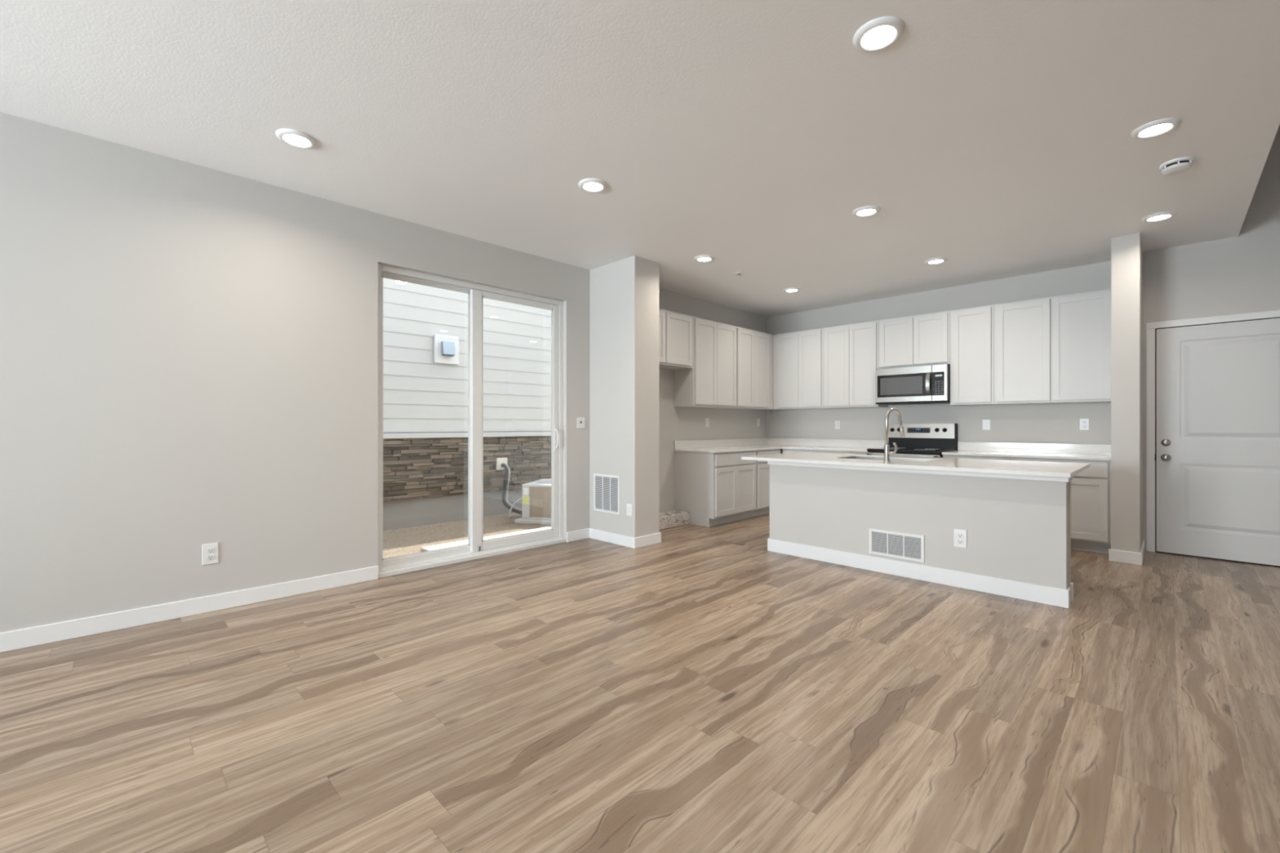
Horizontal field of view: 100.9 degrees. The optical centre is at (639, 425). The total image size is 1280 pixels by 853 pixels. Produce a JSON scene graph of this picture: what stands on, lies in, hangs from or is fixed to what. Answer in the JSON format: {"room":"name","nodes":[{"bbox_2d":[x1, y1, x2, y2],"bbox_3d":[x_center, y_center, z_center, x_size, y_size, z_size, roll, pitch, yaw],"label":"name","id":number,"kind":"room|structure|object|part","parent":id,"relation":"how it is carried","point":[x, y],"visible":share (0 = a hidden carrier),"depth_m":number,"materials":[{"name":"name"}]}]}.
{"room":"open-plan living room","nodes":[
{"label":"open-plan living room","id":0,"kind":"room"},
{"bbox_2d":[0,111,766,632],"bbox_3d":[-2.227,-0.218,3.840,0.200,2.740,11.880,0,0,45],"label":"wall","id":1,"kind":"structure","parent":0,"point":[188,352],"depth_m":3.21,"materials":[{"name":"beige paint"}]},
{"bbox_2d":[202,542,218,564],"bbox_3d":[-2.654,0.795,3.265,0.079,0.128,0.009,0,0,-45],"label":"outlet","id":2,"kind":"object","parent":1,"relation":"attached to","point":[210,551],"visible":1,"depth_m":3.26,"materials":[{"name":"white plastic"}]},
{"bbox_2d":[206,555,213,559],"bbox_3d":[-2.652,0.817,3.263,0.034,0.028,0.004,0,0,-45],"label":"receptacle","id":3,"kind":"object","parent":2,"relation":"attached to","point":[208,557],"depth_m":3.26,"materials":[{"name":"white plastic"}]},
{"bbox_2d":[206,547,213,553],"bbox_3d":[-2.652,0.773,3.263,0.034,0.028,0.004,0,0,-45],"label":"receptacle","id":4,"kind":"object","parent":2,"relation":"attached to","point":[209,550],"depth_m":3.26,"materials":[{"name":"white plastic"}]},
{"bbox_2d":[0,528,589,653],"bbox_3d":[-3.361,1.102,2.555,0.013,0.100,8.060,0,0,45],"label":"baseboard","id":5,"kind":"structure","parent":1,"relation":"attached to","point":[25,637],"depth_m":3.15,"materials":[{"name":"white paint"}]},
{"bbox_2d":[377,263,565,577],"bbox_3d":[-1.408,-0.037,4.645,0.160,2.378,1.754,0,0,45],"label":"door","id":6,"kind":"structure","parent":1,"relation":"in","point":[477,548],"depth_m":4.61,"materials":[{"name":"white plastic"}]},
{"bbox_3d":[-1.740,-0.039,4.378,0.038,2.278,0.813,0,0,45],"label":"fixed panel","id":7,"kind":"part","parent":6,"relation":"part of","materials":[{"name":"clear glass"}]},
{"bbox_3d":[-1.140,-0.039,4.902,0.041,2.278,0.917,0,0,45],"label":"sliding panel","id":8,"kind":"part","parent":6,"relation":"part of","materials":[{"name":"clear glass"}]},
{"bbox_3d":[-0.812,0.132,5.169,0.051,0.240,0.032,0,0,45],"label":"handle","id":9,"kind":"part","parent":6,"relation":"part of","materials":[{"name":"white plastic"}]},
{"bbox_2d":[577,417,584,428],"bbox_3d":[-0.593,-0.023,5.324,0.096,0.110,0.012,0,0,-45],"label":"wall plate","id":10,"kind":"object","parent":1,"relation":"attached to","point":[580,420],"visible":1,"depth_m":5.32,"materials":[{"name":"white plastic"}]},
{"bbox_2d":[659,308,693,369],"bbox_3d":[0.176,-0.958,5.875,0.953,0.600,0.318,0,0,-45],"label":"upper cabinet","id":11,"kind":"object","parent":1,"relation":"attached to","point":[676,329],"visible":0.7,"depth_m":5.89,"materials":[{"name":"white paint"}]},
{"bbox_3d":[0.120,-0.958,5.606,0.438,0.556,0.019,0,0,-45],"label":"door","id":12,"kind":"part","parent":11,"relation":"part of","materials":[{"name":"white paint"}]},
{"bbox_2d":[673,316,736,408],"bbox_3d":[0.817,-0.739,6.515,0.855,1.038,0.318,0,0,-45],"label":"upper cabinet","id":13,"kind":"object","parent":1,"relation":"attached to","point":[711,383],"visible":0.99,"depth_m":6.32,"materials":[{"name":"white paint"}]},
{"bbox_3d":[0.783,-0.739,6.270,0.405,0.994,0.019,0,0,-45],"label":"door","id":14,"kind":"part","parent":13,"relation":"part of","materials":[{"name":"white paint"}]},
{"bbox_3d":[1.072,-0.739,6.558,0.402,0.994,0.019,0,0,-45],"label":"door","id":15,"kind":"part","parent":13,"relation":"part of","materials":[{"name":"white paint"}]},
{"bbox_2d":[705,417,709,426],"bbox_3d":[0.864,-0.033,6.783,0.072,0.116,0.009,0,0,-45],"label":"outlet","id":16,"kind":"object","parent":1,"relation":"attached to","point":[707,420],"visible":1,"depth_m":6.78,"materials":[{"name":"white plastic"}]},
{"bbox_2d":[722,326,773,409],"bbox_3d":[1.440,-0.739,7.139,0.904,1.038,0.318,0,0,-45],"label":"upper cabinet","id":17,"kind":"object","parent":1,"relation":"attached to","point":[754,348],"visible":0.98,"depth_m":7.00,"materials":[{"name":"white paint"}]},
{"bbox_3d":[1.371,-0.739,6.858,0.374,0.994,0.019,0,0,-45],"label":"door","id":18,"kind":"part","parent":17,"relation":"part of","materials":[{"name":"white paint"}]},
{"bbox_3d":[1.637,-0.739,7.124,0.370,0.994,0.019,0,0,-45],"label":"door","id":19,"kind":"part","parent":17,"relation":"part of","materials":[{"name":"white paint"}]},
{"bbox_2d":[756,418,759,426],"bbox_3d":[1.710,-0.038,7.629,0.072,0.116,0.009,0,0,-45],"label":"outlet","id":20,"kind":"object","parent":1,"relation":"attached to","point":[757,420],"visible":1,"depth_m":7.62,"materials":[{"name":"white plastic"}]},
{"bbox_2d":[0,513,1279,852],"bbox_3d":[0.244,1.252,1.368,7.190,0.200,11.880,0,0,45],"label":"floor","id":21,"kind":"structure","parent":0,"point":[700,689],"depth_m":2.14,"materials":[{"name":"brown wood"}]},
{"bbox_2d":[590,255,659,537],"bbox_3d":[-0.163,-0.218,5.296,0.660,2.740,0.340,0,0,45],"label":"wall pier","id":22,"kind":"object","parent":21,"relation":"on","point":[624,294],"visible":0.94,"depth_m":5.11,"materials":[{"name":"beige paint"}]},
{"bbox_2d":[593,473,619,515],"bbox_3d":[-0.331,0.676,5.217,0.382,0.372,0.010,0,0,45],"label":"vent grille","id":23,"kind":"object","parent":22,"relation":"attached to","point":[606,487],"visible":1,"depth_m":5.22,"materials":[{"name":"white plastic"}]},
{"bbox_2d":[589,528,661,548],"bbox_3d":[-0.158,1.102,5.292,0.673,0.100,0.366,0,0,45],"label":"baseboard","id":24,"kind":"object","parent":22,"relation":"attached to","point":[652,539],"visible":1,"depth_m":5.10,"materials":[{"name":"white paint"}]},
{"bbox_2d":[626,503,631,516],"bbox_3d":[-0.102,0.800,4.988,0.072,0.116,0.009,0,0,45],"label":"outlet","id":25,"kind":"object","parent":22,"relation":"attached to","point":[628,505],"visible":1,"depth_m":4.98,"materials":[{"name":"white plastic"}]},
{"bbox_2d":[659,510,688,529],"bbox_3d":[0.159,1.085,5.910,0.243,0.135,0.942,0,0,45],"label":"box","id":26,"kind":"object","parent":21,"relation":"on","point":[673,518],"visible":0.48,"depth_m":6.00,"materials":[{"name":"beige stone"}]},
{"bbox_2d":[674,450,755,527],"bbox_3d":[0.929,0.733,6.429,0.859,0.838,0.598,0,0,-45],"label":"base cabinet","id":27,"kind":"object","parent":21,"relation":"on","point":[714,489],"visible":0.95,"depth_m":6.14,"materials":[{"name":"white paint"}]},
{"bbox_3d":[0.993,0.759,6.084,0.396,0.550,0.019,0,0,-45],"label":"door","id":28,"kind":"part","parent":27,"relation":"part of","materials":[{"name":"white paint"}]},
{"bbox_3d":[1.138,0.399,6.229,0.806,0.138,0.019,0,0,-45],"label":"drawer","id":29,"kind":"part","parent":27,"relation":"part of","materials":[{"name":"white paint"}]},
{"bbox_3d":[1.280,0.759,6.370,0.406,0.550,0.019,0,0,-45],"label":"door","id":30,"kind":"part","parent":27,"relation":"part of","materials":[{"name":"white paint"}]},
{"bbox_2d":[674,437,884,453],"bbox_3d":[1.744,0.251,6.453,1.719,0.126,2.063,0,0,45],"label":"countertop","id":31,"kind":"structure","parent":27,"relation":"on","point":[714,446],"depth_m":6.85,"materials":[{"name":"white stone"}]},
{"bbox_2d":[750,448,781,517],"bbox_3d":[1.442,0.733,6.942,0.588,0.838,0.598,0,0,-45],"label":"base cabinet","id":32,"kind":"object","parent":21,"relation":"on","point":[762,468],"visible":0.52,"depth_m":6.64,"materials":[{"name":"white paint"}]},
{"bbox_3d":[1.646,0.759,6.736,0.550,0.550,0.019,0,0,-45],"label":"door","id":33,"kind":"part","parent":32,"relation":"part of","materials":[{"name":"white paint"}]},
{"bbox_3d":[1.646,0.399,6.736,0.550,0.138,0.019,0,0,-45],"label":"drawer","id":34,"kind":"part","parent":32,"relation":"part of","materials":[{"name":"white paint"}]},
{"bbox_2d":[782,448,867,454],"bbox_3d":[2.470,0.733,6.757,1.118,0.838,0.608,0,0,45],"label":"base cabinet","id":35,"kind":"object","parent":21,"relation":"on","point":[784,451],"visible":0.06,"depth_m":6.55,"materials":[{"name":"white paint"}]},
{"bbox_2d":[866,423,957,457],"bbox_3d":[3.101,0.556,6.047,0.766,1.151,0.718,0,0,45],"label":"range","id":36,"kind":"object","parent":21,"relation":"on","point":[920,440],"visible":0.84,"depth_m":6.12,"materials":[{"name":"silver metal"}]},
{"bbox_3d":[2.900,0.634,5.846,0.754,0.635,0.029,0,0,45],"label":"oven door","id":37,"kind":"part","parent":36,"relation":"part of","materials":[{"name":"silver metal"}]},
{"bbox_2d":[866,447,955,453],"bbox_3d":[3.098,0.288,6.044,0.766,0.036,0.572,0,0,45],"label":"cooktop","id":38,"kind":"object","parent":36,"relation":"in","point":[880,450],"depth_m":5.90,"materials":[{"name":"black glass"}]},
{"bbox_3d":[3.298,0.062,6.258,0.250,0.059,0.011,0,0,45],"label":"control panel","id":39,"kind":"part","parent":36,"relation":"part of","materials":[{"name":"black glass"}]},
{"bbox_2d":[767,461,1073,608],"bbox_3d":[2.248,0.733,4.397,2.156,0.838,0.903,0,0,45],"label":"kitchen island","id":40,"kind":"object","parent":21,"relation":"on","point":[1018,527],"visible":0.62,"depth_m":3.85,"materials":[{"name":"beige paint"}]},
{"bbox_2d":[869,528,924,562],"bbox_3d":[1.962,0.918,4.054,0.402,0.200,0.010,0,0,45],"label":"vent grille","id":41,"kind":"object","parent":40,"relation":"attached to","point":[910,547],"visible":1,"depth_m":4.05,"materials":[{"name":"white plastic"}]},
{"bbox_2d":[741,452,1090,477],"bbox_3d":[2.153,0.301,4.395,2.340,0.026,1.140,0,0,45],"label":"island countertop","id":42,"kind":"structure","parent":40,"relation":"on","point":[976,465],"depth_m":3.92,"materials":[{"name":"white stone"}]},
{"bbox_2d":[840,456,935,462],"bbox_3d":[2.118,0.402,4.550,0.717,0.224,0.427,0,0,45],"label":"sink","id":43,"kind":"object","parent":42,"relation":"in","point":[848,457],"visible":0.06,"depth_m":4.72,"materials":[{"name":"silver metal"}]},
{"bbox_2d":[883,408,905,462],"bbox_3d":[1.960,0.078,4.066,0.105,0.419,0.236,0,0,45],"label":"faucet","id":44,"kind":"object","parent":42,"relation":"on","point":[886,447],"visible":1,"depth_m":4.01,"materials":[{"name":"silver metal"}]},
{"bbox_3d":[1.906,0.178,3.985,0.067,0.096,0.035,0,0,45],"label":"lever handle","id":45,"kind":"part","parent":44,"relation":"part of","materials":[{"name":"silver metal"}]},
{"bbox_3d":[2.007,0.337,4.157,2.154,0.044,0.222,0,0,45],"label":"trim","id":46,"kind":"part","parent":40,"relation":"part of","materials":[{"name":"white paint"}]},
{"bbox_3d":[2.012,1.095,4.162,2.156,0.115,0.238,0,0,45],"label":"baseboard","id":47,"kind":"part","parent":40,"relation":"part of","materials":[{"name":"white paint"}]},
{"bbox_2d":[953,528,966,548],"bbox_3d":[2.270,0.804,3.746,0.081,0.130,0.009,0,0,45],"label":"outlet","id":48,"kind":"object","parent":40,"relation":"attached to","point":[959,535],"visible":1,"depth_m":3.74,"materials":[{"name":"white plastic"}]},
{"bbox_2d":[957,539,963,543],"bbox_3d":[2.268,0.826,3.744,0.034,0.028,0.004,0,0,45],"label":"receptacle","id":49,"kind":"object","parent":48,"relation":"attached to","point":[959,541],"depth_m":3.74,"materials":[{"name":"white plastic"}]},
{"bbox_2d":[957,533,963,537],"bbox_3d":[2.268,0.782,3.744,0.034,0.028,0.004,0,0,45],"label":"receptacle","id":50,"kind":"object","parent":48,"relation":"attached to","point":[959,535],"depth_m":3.74,"materials":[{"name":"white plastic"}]},
{"bbox_2d":[942,454,1009,460],"bbox_3d":[3.625,0.733,5.602,0.592,0.838,0.608,0,0,45],"label":"base cabinet","id":51,"kind":"object","parent":21,"relation":"on","point":[944,455],"visible":0.08,"depth_m":5.38,"materials":[{"name":"white paint"}]},
{"bbox_3d":[3.416,0.399,5.394,0.554,0.138,0.019,0,0,45],"label":"drawer","id":52,"kind":"part","parent":51,"relation":"part of","materials":[{"name":"white paint"}]},
{"bbox_2d":[942,441,1111,460],"bbox_3d":[3.887,0.251,5.332,1.349,0.126,0.618,0,0,45],"label":"countertop","id":53,"kind":"structure","parent":51,"relation":"on","point":[1045,451],"depth_m":5.37,"materials":[{"name":"white stone"}]},
{"bbox_2d":[1009,457,1111,553],"bbox_3d":[4.102,0.733,5.125,0.753,0.838,0.608,0,0,45],"label":"base cabinet","id":54,"kind":"object","parent":21,"relation":"on","point":[1091,488],"visible":0.3,"depth_m":4.76,"materials":[{"name":"white paint"}]},
{"bbox_3d":[3.889,0.399,4.920,0.702,0.138,0.019,0,0,45],"label":"drawer","id":55,"kind":"part","parent":54,"relation":"part of","materials":[{"name":"white paint"}]},
{"bbox_3d":[4.013,0.759,4.797,0.353,0.550,0.019,0,0,45],"label":"door","id":56,"kind":"part","parent":54,"relation":"part of","materials":[{"name":"white paint"}]},
{"bbox_2d":[0,0,1279,317],"bbox_3d":[0.244,-1.748,1.368,7.190,0.320,11.880,0,0,45],"label":"ceiling","id":57,"kind":"structure","parent":0,"point":[993,139],"depth_m":2.73,"materials":[{"name":"paint"}]},
{"bbox_2d":[275,128,316,148],"bbox_3d":[-1.901,-1.579,2.926,0.192,0.017,0.192,0,0,45],"label":"recessed light","id":58,"kind":"object","parent":57,"relation":"in","point":[294,138],"visible":1,"depth_m":2.91,"materials":[{"name":"white plastic"}]},
{"bbox_2d":[577,177,607,192],"bbox_3d":[-0.312,-1.579,3.495,0.192,0.017,0.192,0,0,45],"label":"recessed light","id":59,"kind":"object","parent":57,"relation":"in","point":[590,184],"visible":1,"depth_m":3.47,"materials":[{"name":"white plastic"}]},
{"bbox_2d":[693,254,714,262],"bbox_3d":[0.611,-1.579,5.025,0.192,0.017,0.192,0,0,45],"label":"recessed light","id":60,"kind":"object","parent":57,"relation":"in","point":[703,258],"visible":1,"depth_m":5.00,"materials":[{"name":"white plastic"}]},
{"bbox_2d":[735,272,742,277],"bbox_3d":[1.040,-1.571,5.543,0.082,0.033,0.082,0,0,45],"label":"sprinkler head","id":61,"kind":"object","parent":57,"relation":"attached to","point":[736,273],"visible":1,"depth_m":5.53},
{"bbox_2d":[783,287,800,292],"bbox_3d":[1.781,-1.579,6.195,0.192,0.017,0.192,0,0,45],"label":"recessed light","id":62,"kind":"object","parent":57,"relation":"in","point":[791,289],"visible":1,"depth_m":6.17,"materials":[{"name":"white plastic"}]},
{"bbox_2d":[852,205,880,217],"bbox_3d":[1.677,-1.579,3.916,0.192,0.017,0.192,0,0,45],"label":"recessed light","id":63,"kind":"object","parent":57,"relation":"in","point":[867,211],"visible":1,"depth_m":3.89,"materials":[{"name":"white plastic"}]},
{"bbox_2d":[853,16,904,52],"bbox_3d":[0.969,-1.579,2.148,0.192,0.017,0.192,0,0,45],"label":"recessed light","id":64,"kind":"object","parent":57,"relation":"in","point":[879,33],"visible":1,"depth_m":2.13,"materials":[{"name":"white plastic"}]},
{"bbox_2d":[924,257,946,264],"bbox_3d":[2.855,-1.579,5.100,0.192,0.017,0.192,0,0,45],"label":"recessed light","id":65,"kind":"object","parent":57,"relation":"in","point":[940,260],"visible":1,"depth_m":5.07,"materials":[{"name":"white plastic"}]},
{"bbox_2d":[1130,117,1181,138],"bbox_3d":[2.754,-1.579,2.825,0.192,0.017,0.192,0,0,45],"label":"recessed light","id":66,"kind":"object","parent":57,"relation":"in","point":[1157,127],"visible":1,"depth_m":2.81,"materials":[{"name":"white plastic"}]},
{"bbox_2d":[1141,211,1177,222],"bbox_3d":[3.946,-1.579,4.019,0.192,0.017,0.192,0,0,45],"label":"recessed light","id":67,"kind":"object","parent":57,"relation":"in","point":[1159,216],"visible":1,"depth_m":4.00,"materials":[{"name":"white plastic"}]},
{"bbox_2d":[1159,156,1194,174],"bbox_3d":[3.249,-1.563,3.200,0.150,0.050,0.150,0,0,45],"label":"smoke detector","id":68,"kind":"object","parent":57,"relation":"attached to","point":[1179,165],"visible":1,"depth_m":3.17,"materials":[{"name":"white plastic"}]},
{"bbox_2d":[766,261,1111,453],"bbox_3d":[3.299,-0.218,6.502,3.850,2.740,0.200,0,0,45],"label":"wall","id":69,"kind":"structure","parent":0,"point":[1055,423],"depth_m":5.98,"materials":[{"name":"beige paint"}]},
{"bbox_2d":[773,328,831,409],"bbox_3d":[2.218,-0.739,7.207,0.724,1.038,0.328,0,0,45],"label":"upper cabinet","id":70,"kind":"object","parent":69,"relation":"attached to","point":[797,355],"visible":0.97,"depth_m":7.07,"materials":[{"name":"white paint"}]},
{"bbox_3d":[2.016,-0.739,7.189,0.304,0.994,0.019,0,0,45],"label":"door","id":71,"kind":"part","parent":70,"relation":"part of","materials":[{"name":"white paint"}]},
{"bbox_3d":[2.238,-0.739,6.968,0.316,0.994,0.019,0,0,45],"label":"door","id":72,"kind":"part","parent":70,"relation":"part of","materials":[{"name":"white paint"}]},
{"bbox_2d":[835,420,839,429],"bbox_3d":[2.626,-0.003,7.027,0.072,0.116,0.009,0,0,45],"label":"outlet","id":73,"kind":"object","parent":69,"relation":"attached to","point":[837,422],"visible":1,"depth_m":7.02,"materials":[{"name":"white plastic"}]},
{"bbox_2d":[822,320,888,408],"bbox_3d":[2.721,-0.739,6.703,0.697,1.038,0.328,0,0,45],"label":"upper cabinet","id":74,"kind":"object","parent":69,"relation":"attached to","point":[851,351],"visible":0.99,"depth_m":6.58,"materials":[{"name":"white paint"}]},
{"bbox_3d":[2.494,-0.739,6.712,0.328,0.994,0.019,0,0,45],"label":"door","id":75,"kind":"part","parent":74,"relation":"part of","materials":[{"name":"white paint"}]},
{"bbox_3d":[2.729,-0.739,6.477,0.328,0.994,0.019,0,0,45],"label":"door","id":76,"kind":"part","parent":74,"relation":"part of","materials":[{"name":"white paint"}]},
{"bbox_2d":[878,311,950,368],"bbox_3d":[3.240,-0.966,6.185,0.765,0.585,0.328,0,0,45],"label":"upper cabinet","id":77,"kind":"object","parent":69,"relation":"attached to","point":[922,340],"visible":0.96,"depth_m":6.05,"materials":[{"name":"white paint"}]},
{"bbox_3d":[3.005,-0.966,6.201,0.375,0.541,0.019,0,0,45],"label":"door","id":78,"kind":"part","parent":77,"relation":"part of","materials":[{"name":"white paint"}]},
{"bbox_2d":[875,364,950,404],"bbox_3d":[3.199,-0.459,6.146,0.764,0.422,0.440,0,0,45],"label":"microwave","id":79,"kind":"object","parent":77,"relation":"attached to","point":[929,384],"visible":0.98,"depth_m":6.00,"materials":[{"name":"silver metal"}]},
{"bbox_3d":[3.028,-0.467,6.084,0.610,0.401,0.032,0,0,45],"label":"door","id":80,"kind":"part","parent":79,"relation":"part of","materials":[{"name":"silver metal"}]},
{"bbox_3d":[3.199,-0.458,5.869,0.038,0.244,0.048,0,0,45],"label":"handle","id":81,"kind":"part","parent":79,"relation":"part of","materials":[{"name":"silver metal"}]},
{"bbox_3d":[3.299,-0.467,5.813,0.152,0.401,0.032,0,0,45],"label":"control panel","id":82,"kind":"part","parent":79,"relation":"part of","materials":[{"name":"silver metal"}]},
{"bbox_3d":[3.264,-0.966,5.941,0.350,0.541,0.019,0,0,45],"label":"door","id":83,"kind":"part","parent":77,"relation":"part of","materials":[{"name":"white paint"}]},
{"bbox_2d":[950,304,997,405],"bbox_3d":[3.655,-0.739,5.769,0.406,1.038,0.328,0,0,45],"label":"upper cabinet","id":84,"kind":"object","parent":69,"relation":"attached to","point":[971,329],"visible":0.97,"depth_m":5.65,"materials":[{"name":"white paint"}]},
{"bbox_2d":[982,419,990,430],"bbox_3d":[3.821,-0.003,5.831,0.072,0.116,0.009,0,0,45],"label":"outlet","id":85,"kind":"object","parent":69,"relation":"attached to","point":[986,423],"visible":1,"depth_m":5.83,"materials":[{"name":"white plastic"}]},
{"bbox_2d":[957,441,1111,454],"bbox_3d":[4.099,0.238,5.543,1.349,0.100,0.020,0,0,45],"label":"backsplash","id":86,"kind":"structure","parent":69,"relation":"attached to","point":[1060,448],"depth_m":5.49,"materials":[{"name":"white stone"}]},
{"bbox_2d":[994,288,1111,404],"bbox_3d":[4.134,-0.739,5.291,0.943,1.038,0.328,0,0,45],"label":"upper cabinet","id":87,"kind":"object","parent":69,"relation":"attached to","point":[1055,349],"visible":0.9,"depth_m":5.16,"materials":[{"name":"white paint"}]},
{"bbox_3d":[3.866,-0.739,5.340,0.440,0.994,0.019,0,0,45],"label":"door","id":88,"kind":"part","parent":87,"relation":"part of","materials":[{"name":"white paint"}]},
{"bbox_3d":[4.190,-0.739,5.016,0.443,0.994,0.019,0,0,45],"label":"door","id":89,"kind":"part","parent":87,"relation":"part of","materials":[{"name":"white paint"}]},
{"bbox_2d":[1080,418,1088,430],"bbox_3d":[4.409,-0.008,5.244,0.072,0.116,0.009,0,0,45],"label":"outlet","id":90,"kind":"object","parent":69,"relation":"attached to","point":[1084,423],"visible":1,"depth_m":5.24,"materials":[{"name":"white plastic"}]},
{"bbox_2d":[1111,232,1142,552],"bbox_3d":[4.352,-0.218,4.713,0.180,2.740,0.840,0,0,45],"label":"wall","id":91,"kind":"structure","parent":0,"point":[1126,251],"depth_m":4.42,"materials":[{"name":"beige paint"}]},
{"bbox_2d":[1108,539,1145,565],"bbox_3d":[4.302,1.102,4.662,0.206,0.100,0.723,0,0,45],"label":"baseboard","id":92,"kind":"structure","parent":91,"relation":"attached to","point":[1118,556],"depth_m":4.41,"materials":[{"name":"white paint"}]},
{"bbox_2d":[1142,124,1279,551],"bbox_3d":[5.696,-1.448,3.956,3.140,5.200,0.250,0,0,45],"label":"wall","id":93,"kind":"structure","parent":0,"point":[1240,274],"depth_m":4.52,"materials":[{"name":"beige paint"}]},
{"bbox_2d":[1146,309,1279,567],"bbox_3d":[4.974,0.110,4.437,1.048,2.085,0.090,0,0,45],"label":"door","id":94,"kind":"structure","parent":93,"relation":"in","point":[1213,389],"depth_m":4.53,"materials":[{"name":"white paint"}]},
{"bbox_3d":[4.688,0.290,4.712,0.066,0.066,0.073,0,0,45],"label":"knob","id":95,"kind":"part","parent":94,"relation":"part of","materials":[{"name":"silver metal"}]},
{"label":"outside","id":96,"kind":"structure","parent":0,"visible":0},
{"bbox_2d":[382,512,551,558],"bbox_3d":[-3.674,1.442,9.331,9.609,0.300,24.000,0,0,45],"label":"ground","id":97,"kind":"structure","parent":96,"point":[406,540],"depth_m":6.35,"materials":[{"name":"concrete"}]},
{"bbox_2d":[382,277,551,530],"bbox_3d":[-3.465,-1.518,10.536,6.400,6.020,12.600,0,0,45],"label":"neighbouring house","id":98,"kind":"structure","parent":97,"relation":"on","point":[425,402],"depth_m":7.06,"materials":[{"name":"white"}]},
{"bbox_2d":[434,334,458,364],"bbox_3d":[-2.538,-0.998,6.979,0.110,0.370,0.330,0,0,45],"label":"exhaust vent","id":99,"kind":"object","parent":98,"relation":"attached to","point":[446,347],"visible":1,"depth_m":6.95,"materials":[{"name":"white plastic"}]},
{"bbox_2d":[441,341,455,356],"bbox_3d":[-2.528,-1.006,6.968,0.080,0.185,0.160,0,0,45],"label":"hood","id":100,"kind":"object","parent":99,"relation":"attached to","point":[448,348],"depth_m":6.95,"materials":[{"name":"white plastic"}]},
{"bbox_2d":[496,457,507,470],"bbox_3d":[-1.962,0.552,7.520,0.046,0.170,0.170,0,0,45],"label":"cover","id":101,"kind":"object","parent":98,"relation":"attached to","point":[500,462],"visible":0.95,"depth_m":7.50,"materials":[{"name":"beige plastic"}]},
{"bbox_2d":[502,463,522,515],"bbox_3d":[-1.711,0.892,7.315,0.598,0.693,0.185,0,0,45],"label":"refrigerant lines","id":102,"kind":"object","parent":101,"relation":"attached to","point":[505,466],"visible":0.81,"depth_m":7.46,"materials":[{"name":"grey rubber"}]},
{"bbox_2d":[421,526,551,551],"bbox_3d":[0.497,1.278,7.465,1.065,0.031,6.740,0,0,45],"label":"concrete walkway","id":103,"kind":"structure","parent":97,"relation":"on","point":[462,542],"depth_m":5.72,"materials":[{"name":"white concrete"}]},
{"bbox_2d":[514,516,551,524],"bbox_3d":[-1.131,1.264,7.269,0.880,0.055,0.880,0,0,11],"label":"pad","id":104,"kind":"object","parent":97,"relation":"on","point":[518,521],"visible":0.24,"depth_m":6.88,"materials":[{"name":"concrete"}]},
{"bbox_2d":[521,479,551,519],"bbox_3d":[-1.131,0.987,7.269,0.736,0.501,0.737,0,0,11],"label":"air conditioner","id":105,"kind":"object","parent":104,"relation":"on","point":[536,495],"visible":0.41,"depth_m":6.96,"materials":[{"name":"grey metal"}]},
{"bbox_2d":[508,497,522,518],"bbox_3d":[-1.656,1.131,7.329,0.305,0.301,0.111,0,0,0],"label":"conduit","id":106,"kind":"object","parent":105,"relation":"attached to","point":[520,499],"visible":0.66,"depth_m":7.30,"materials":[{"name":"grey plastic"}]},
{"bbox_3d":[-1.503,1.010,6.992,0.104,0.415,0.046,0,0,11],"label":"corner post","id":107,"kind":"part","parent":105,"relation":"part of","materials":[{"name":"grey metal"}]}
]}

